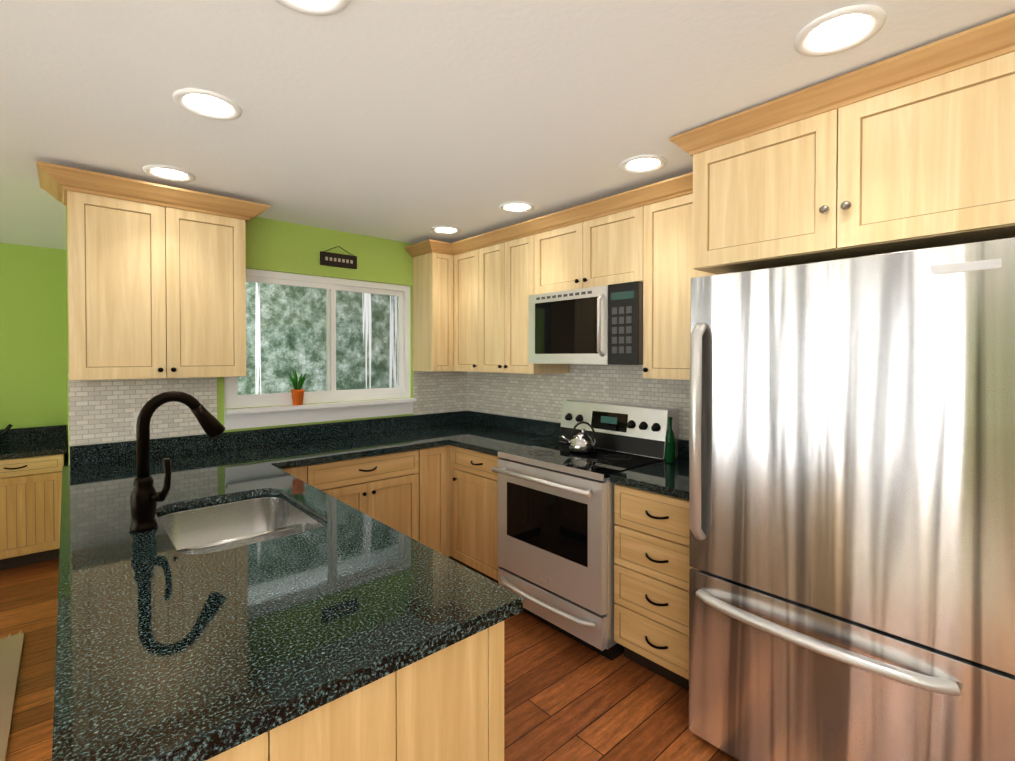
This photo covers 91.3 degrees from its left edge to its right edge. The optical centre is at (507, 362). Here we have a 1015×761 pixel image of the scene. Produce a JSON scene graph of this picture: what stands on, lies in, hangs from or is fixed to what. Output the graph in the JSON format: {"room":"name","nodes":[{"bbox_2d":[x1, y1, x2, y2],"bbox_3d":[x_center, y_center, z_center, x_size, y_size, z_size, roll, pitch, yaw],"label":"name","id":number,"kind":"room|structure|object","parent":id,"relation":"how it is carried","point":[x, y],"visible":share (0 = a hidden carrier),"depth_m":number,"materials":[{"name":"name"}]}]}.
{"room":"kitchen","nodes":[
{"label":"kitchen","id":0,"kind":"room"},
{"bbox_2d":[0,243,67,465],"bbox_3d":[-5.125,0.261,2.914,4.045,2.370,0.120,-1,1,-42],"label":"wall","id":1,"kind":"structure","parent":0,"point":[33,348],"depth_m":3.99,"materials":[{"name":"green paint"}]},
{"bbox_2d":[66,250,68,465],"bbox_3d":[-2.961,0.255,3.433,0.120,2.370,1.980,-1,1,-42],"label":"wall","id":2,"kind":"structure","parent":0,"point":[67,356],"depth_m":3.20,"materials":[{"name":"green paint"}]},
{"bbox_2d":[66,206,412,431],"bbox_3d":[-1.346,0.254,3.464,2.575,2.370,0.120,-1,1,-42],"label":"wall","id":3,"kind":"structure","parent":0,"point":[279,246],"depth_m":3.40,"materials":[{"name":"green paint"}]},
{"bbox_2d":[36,161,269,380],"bbox_3d":[-1.842,-0.406,2.651,0.958,0.970,0.417,-1,1,-42],"label":"upper cabinet","id":4,"kind":"object","parent":3,"relation":"attached to","point":[156,280],"visible":1,"depth_m":2.53,"materials":[{"name":"brown wood"}]},
{"bbox_2d":[68,371,466,464],"bbox_3d":[-1.306,0.280,3.417,2.569,0.480,0.004,-1,1,-42],"label":"wall tile","id":5,"kind":"structure","parent":3,"relation":"attached to","point":[101,411],"depth_m":2.81,"materials":[{"name":"tile"}]},
{"bbox_2d":[133,411,139,432],"bbox_3d":[-2.036,0.328,2.762,0.072,0.116,0.005,-1,1,-42],"label":"electrical outlet plate","id":6,"kind":"object","parent":5,"relation":"attached to","point":[136,414],"visible":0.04,"depth_m":2.74,"materials":[{"name":"white plastic"}]},
{"bbox_2d":[224,268,416,429],"bbox_3d":[-1.249,-0.099,3.478,1.315,1.005,0.150,-1,1,-42],"label":"sliding window","id":7,"kind":"structure","parent":3,"relation":"in","point":[276,413],"depth_m":3.51,"materials":[{"name":"white plastic"}]},
{"bbox_2d":[289,370,305,404],"bbox_3d":[-1.398,0.164,3.307,0.117,0.234,0.084,-1,1,-42],"label":"potted plant","id":8,"kind":"object","parent":7,"relation":"on","point":[297,392],"visible":1,"depth_m":3.28,"materials":[{"name":"orange"}]},
{"bbox_2d":[320,246,356,268],"bbox_3d":[-1.187,-0.750,3.494,0.260,0.147,0.020,-1,1,-42],"label":"sign","id":9,"kind":"object","parent":3,"relation":"attached to","point":[337,260],"visible":1,"depth_m":3.48,"materials":[{"name":"grey wood"}]},
{"bbox_2d":[408,240,463,371],"bbox_3d":[-0.556,-0.417,3.849,0.211,0.962,0.334,-1,1,-42],"label":"upper cabinet","id":10,"kind":"object","parent":3,"relation":"attached to","point":[432,260],"depth_m":3.77,"materials":[{"name":"brown wood"}]},
{"bbox_2d":[0,558,738,760],"bbox_3d":[-1.311,1.502,0.486,6.740,0.050,8.840,-1,1,-42],"label":"floor","id":11,"kind":"structure","parent":0,"point":[566,698],"depth_m":2.16,"materials":[{"name":"brown wood"}]},
{"bbox_2d":[0,631,23,760],"bbox_3d":[-2.119,1.468,0.671,1.940,0.014,3.671,-1,1,-42],"label":"rug","id":12,"kind":"object","parent":11,"relation":"on","point":[10,651],"visible":1,"depth_m":2.26,"materials":[{"name":"beige fabric"}]},
{"bbox_2d":[0,425,66,569],"bbox_3d":[-3.811,0.981,3.518,1.030,0.915,0.730,-1,1,-42],"label":"base cabinet","id":13,"kind":"object","parent":11,"relation":"on","point":[31,461],"visible":0.94,"depth_m":3.51,"materials":[{"name":"brown wood"}]},
{"bbox_2d":[0,424,12,436],"bbox_3d":[-3.767,0.488,3.576,0.287,0.268,0.216,-1,1,-42],"label":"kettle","id":14,"kind":"object","parent":13,"relation":"on","point":[5,430],"visible":1,"depth_m":3.64,"materials":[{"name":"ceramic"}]},
{"bbox_2d":[281,463,320,489],"bbox_3d":[-1.364,1.003,2.960,0.227,0.884,0.617,-1,1,-42],"label":"base cabinet","id":15,"kind":"object","parent":11,"relation":"on","point":[310,474],"depth_m":2.77,"materials":[{"name":"brown wood"}]},
{"bbox_2d":[206,621,503,760],"bbox_3d":[-0.630,1.024,1.310,0.750,0.884,1.034,-1,1,-42],"label":"base cabinet","id":16,"kind":"object","parent":11,"relation":"on","point":[446,704],"visible":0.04,"depth_m":0.99,"materials":[{"name":"brown wood"}]},
{"bbox_2d":[52,462,522,760],"bbox_3d":[-0.907,0.560,1.611,0.815,0.035,1.920,-1,1,-42],"label":"countertop","id":17,"kind":"structure","parent":16,"relation":"on","point":[166,650],"depth_m":1.10,"materials":[{"name":"black stone"}]},
{"bbox_2d":[129,391,224,531],"bbox_3d":[-1.105,0.318,1.677,0.277,0.447,0.106,-1,1,-42],"label":"gooseneck faucet","id":18,"kind":"object","parent":17,"relation":"on","point":[145,497],"visible":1,"depth_m":1.61,"materials":[{"name":"black metal"}]},
{"bbox_2d":[158,496,322,554],"bbox_3d":[-0.956,0.677,1.769,0.476,0.200,0.696,-1,1,-42],"label":"sink basin","id":19,"kind":"object","parent":17,"relation":"in","point":[217,527],"visible":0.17,"depth_m":1.99,"materials":[{"name":"grey metal"}]},
{"bbox_2d":[321,448,428,546],"bbox_3d":[-1.032,0.999,3.255,0.769,0.884,0.617,-1,1,-42],"label":"base cabinet","id":20,"kind":"object","parent":11,"relation":"on","point":[392,489],"depth_m":3.11,"materials":[{"name":"brown wood"}]},
{"bbox_2d":[62,410,511,489],"bbox_3d":[-1.096,0.491,3.165,2.597,0.135,0.657,-1,1,-42],"label":"countertop","id":21,"kind":"structure","parent":20,"relation":"on","point":[301,445],"depth_m":2.97,"materials":[{"name":"black stone"}]},
{"bbox_2d":[429,445,448,557],"bbox_3d":[-0.721,0.996,3.531,0.270,0.884,0.617,-1,1,-42],"label":"base cabinet","id":22,"kind":"object","parent":11,"relation":"on","point":[443,500],"depth_m":3.36,"materials":[{"name":"brown wood"}]},
{"bbox_2d":[449,445,499,582],"bbox_3d":[0.037,0.998,3.386,0.617,0.884,0.555,-1,1,-42],"label":"base cabinet","id":23,"kind":"object","parent":11,"relation":"on","point":[473,484],"depth_m":3.22,"materials":[{"name":"brown wood"}]},
{"bbox_2d":[448,416,560,455],"bbox_3d":[0.030,0.488,3.365,0.647,0.135,0.542,-1,1,-42],"label":"countertop","id":24,"kind":"structure","parent":23,"relation":"on","point":[490,436],"depth_m":3.54,"materials":[{"name":"black stone"}]},
{"bbox_2d":[492,400,678,660],"bbox_3d":[0.427,0.852,2.837,0.759,1.190,0.767,-1,1,-42],"label":"range","id":25,"kind":"object","parent":11,"relation":"on","point":[556,524],"visible":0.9,"depth_m":2.64,"materials":[{"name":"silver metal"}]},
{"bbox_2d":[561,421,597,452],"bbox_3d":[0.439,0.432,2.917,0.186,0.176,0.174,-1,1,-42],"label":"kettle","id":26,"kind":"object","parent":25,"relation":"on","point":[583,441],"visible":1,"depth_m":2.87,"materials":[{"name":"grey metal"}]},
{"bbox_2d":[614,484,692,690],"bbox_3d":[0.897,1.010,2.419,0.617,0.884,0.474,-1,1,-42],"label":"base cabinet","id":27,"kind":"object","parent":11,"relation":"on","point":[652,529],"depth_m":2.24,"materials":[{"name":"brown wood"}]},
{"bbox_2d":[610,439,688,499],"bbox_3d":[0.885,0.500,2.403,0.647,0.135,0.474,-1,1,-42],"label":"countertop","id":28,"kind":"structure","parent":27,"relation":"on","point":[670,479],"depth_m":2.33,"materials":[{"name":"black stone"}]},
{"bbox_2d":[665,417,674,462],"bbox_3d":[0.863,0.408,2.633,0.048,0.241,0.048,-1,1,-42],"label":"bottle","id":29,"kind":"object","parent":28,"relation":"on","point":[670,447],"visible":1,"depth_m":2.62,"materials":[{"name":"green glass"}]},
{"bbox_2d":[689,237,1014,760],"bbox_3d":[1.265,0.568,1.808,0.868,1.785,0.910,-1,1,-42],"label":"fridge","id":30,"kind":"object","parent":11,"relation":"on","point":[852,503],"visible":1,"depth_m":1.51,"materials":[{"name":"grey metal"}]},
{"bbox_2d":[0,0,1014,249],"bbox_3d":[-1.311,-0.933,0.455,6.740,0.080,8.840,-1,1,-42],"label":"ceiling","id":31,"kind":"structure","parent":0,"point":[408,120],"depth_m":1.66,"materials":[{"name":"white paint"}]},
{"bbox_2d":[143,165,194,181],"bbox_3d":[-1.633,-0.912,2.398,0.210,0.010,0.210,-1,1,-42],"label":"recessed light","id":32,"kind":"object","parent":31,"relation":"in","point":[168,173],"visible":1,"depth_m":2.39,"materials":[{"name":"white"}]},
{"bbox_2d":[172,88,241,119],"bbox_3d":[-1.052,-0.904,1.744,0.210,0.010,0.210,-1,1,-42],"label":"recessed light","id":33,"kind":"object","parent":31,"relation":"in","point":[207,104],"visible":1,"depth_m":1.73,"materials":[{"name":"white"}]},
{"bbox_2d":[275,0,349,15],"bbox_3d":[-0.483,-0.897,1.179,0.210,0.010,0.210,-1,1,-42],"label":"recessed light","id":34,"kind":"object","parent":31,"relation":"in","point":[320,7],"visible":1,"depth_m":1.25,"materials":[{"name":"white"}]},
{"bbox_2d":[431,226,460,233],"bbox_3d":[-0.429,-0.926,3.467,0.210,0.010,0.210,-1,1,-42],"label":"recessed light","id":35,"kind":"object","parent":31,"relation":"in","point":[445,229],"visible":1,"depth_m":3.45,"materials":[{"name":"white"}]},
{"bbox_2d":[499,201,534,212],"bbox_3d":[0.056,-0.919,2.936,0.210,0.010,0.210,-1,1,-42],"label":"recessed light","id":36,"kind":"object","parent":31,"relation":"in","point":[517,207],"visible":1,"depth_m":2.92,"materials":[{"name":"white"}]},
{"bbox_2d":[620,155,666,173],"bbox_3d":[0.624,-0.911,2.283,0.210,0.010,0.210,-1,1,-42],"label":"recessed light","id":37,"kind":"object","parent":31,"relation":"in","point":[639,164],"visible":0.98,"depth_m":2.27,"materials":[{"name":"white"}]},
{"bbox_2d":[794,4,886,56],"bbox_3d":[0.902,-0.899,1.353,0.210,0.010,0.210,-1,1,-42],"label":"recessed light","id":38,"kind":"object","parent":31,"relation":"in","point":[840,30],"visible":1,"depth_m":1.34,"materials":[{"name":"white"}]},
{"bbox_3d":[1.820,0.274,1.930,0.120,2.370,6.620,-1,1,-42],"label":"wall","id":39,"kind":"structure","parent":0,"visible":0},
{"bbox_2d":[452,241,483,371],"bbox_3d":[-0.187,-0.385,3.792,0.390,0.900,0.387,-1,1,-42],"label":"upper cabinet","id":40,"kind":"object","parent":39,"relation":"attached to","point":[468,262],"depth_m":3.69,"materials":[{"name":"brown wood"}]},
{"bbox_2d":[484,229,569,373],"bbox_3d":[0.093,-0.381,3.509,0.347,0.900,0.617,-1,1,-42],"label":"upper cabinet","id":41,"kind":"object","parent":39,"relation":"attached to","point":[507,261],"depth_m":3.34,"materials":[{"name":"brown wood"}]},
{"bbox_2d":[532,221,571,294],"bbox_3d":[0.448,-0.629,3.106,0.347,0.395,0.452,-1,1,-42],"label":"upper cabinet","id":42,"kind":"object","parent":39,"relation":"attached to","point":[551,245],"depth_m":3.05,"materials":[{"name":"brown wood"}]},
{"bbox_2d":[467,364,689,439],"bbox_3d":[0.473,0.256,3.352,0.004,0.530,2.456,-1,1,-42],"label":"wall tiles","id":43,"kind":"structure","parent":39,"relation":"attached to","point":[543,397],"depth_m":3.39,"materials":[{"name":"tile"}]},
{"bbox_2d":[572,201,643,289],"bbox_3d":[0.679,-0.626,2.846,0.347,0.395,0.452,-1,1,-42],"label":"upper cabinet","id":44,"kind":"object","parent":39,"relation":"attached to","point":[608,246],"depth_m":2.73,"materials":[{"name":"brown wood"}]},
{"bbox_2d":[528,281,642,364],"bbox_3d":[0.528,-0.208,2.950,0.442,0.428,0.796,-1,1,-42],"label":"microwave","id":45,"kind":"object","parent":44,"relation":"attached to","point":[598,325],"visible":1,"depth_m":2.77,"materials":[{"name":"grey metal"}]},
{"bbox_2d":[640,173,695,379],"bbox_3d":[0.981,-0.414,2.510,0.347,0.990,0.455,-1,1,-42],"label":"upper cabinet","id":46,"kind":"object","parent":39,"relation":"attached to","point":[667,279],"depth_m":2.47,"materials":[{"name":"brown wood"}]},
{"bbox_2d":[688,93,821,276],"bbox_3d":[1.188,-0.640,2.010,0.697,0.525,0.562,-1,1,-42],"label":"upper cabinet","id":47,"kind":"object","parent":39,"relation":"attached to","point":[748,181],"depth_m":1.82,"materials":[{"name":"brown wood"}]},
{"bbox_2d":[808,17,1014,260],"bbox_3d":[1.479,-0.636,1.683,0.697,0.525,0.562,-1,1,-42],"label":"upper cabinet","id":48,"kind":"object","parent":39,"relation":"attached to","point":[913,149],"depth_m":1.47,"materials":[{"name":"brown wood"}]},
{"label":"outside","id":49,"kind":"structure","parent":0,"visible":0},
{"bbox_2d":[237,282,397,394],"bbox_3d":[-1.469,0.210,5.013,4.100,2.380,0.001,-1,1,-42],"label":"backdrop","id":50,"kind":"structure","parent":49,"point":[358,317],"depth_m":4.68,"materials":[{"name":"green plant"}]}
]}

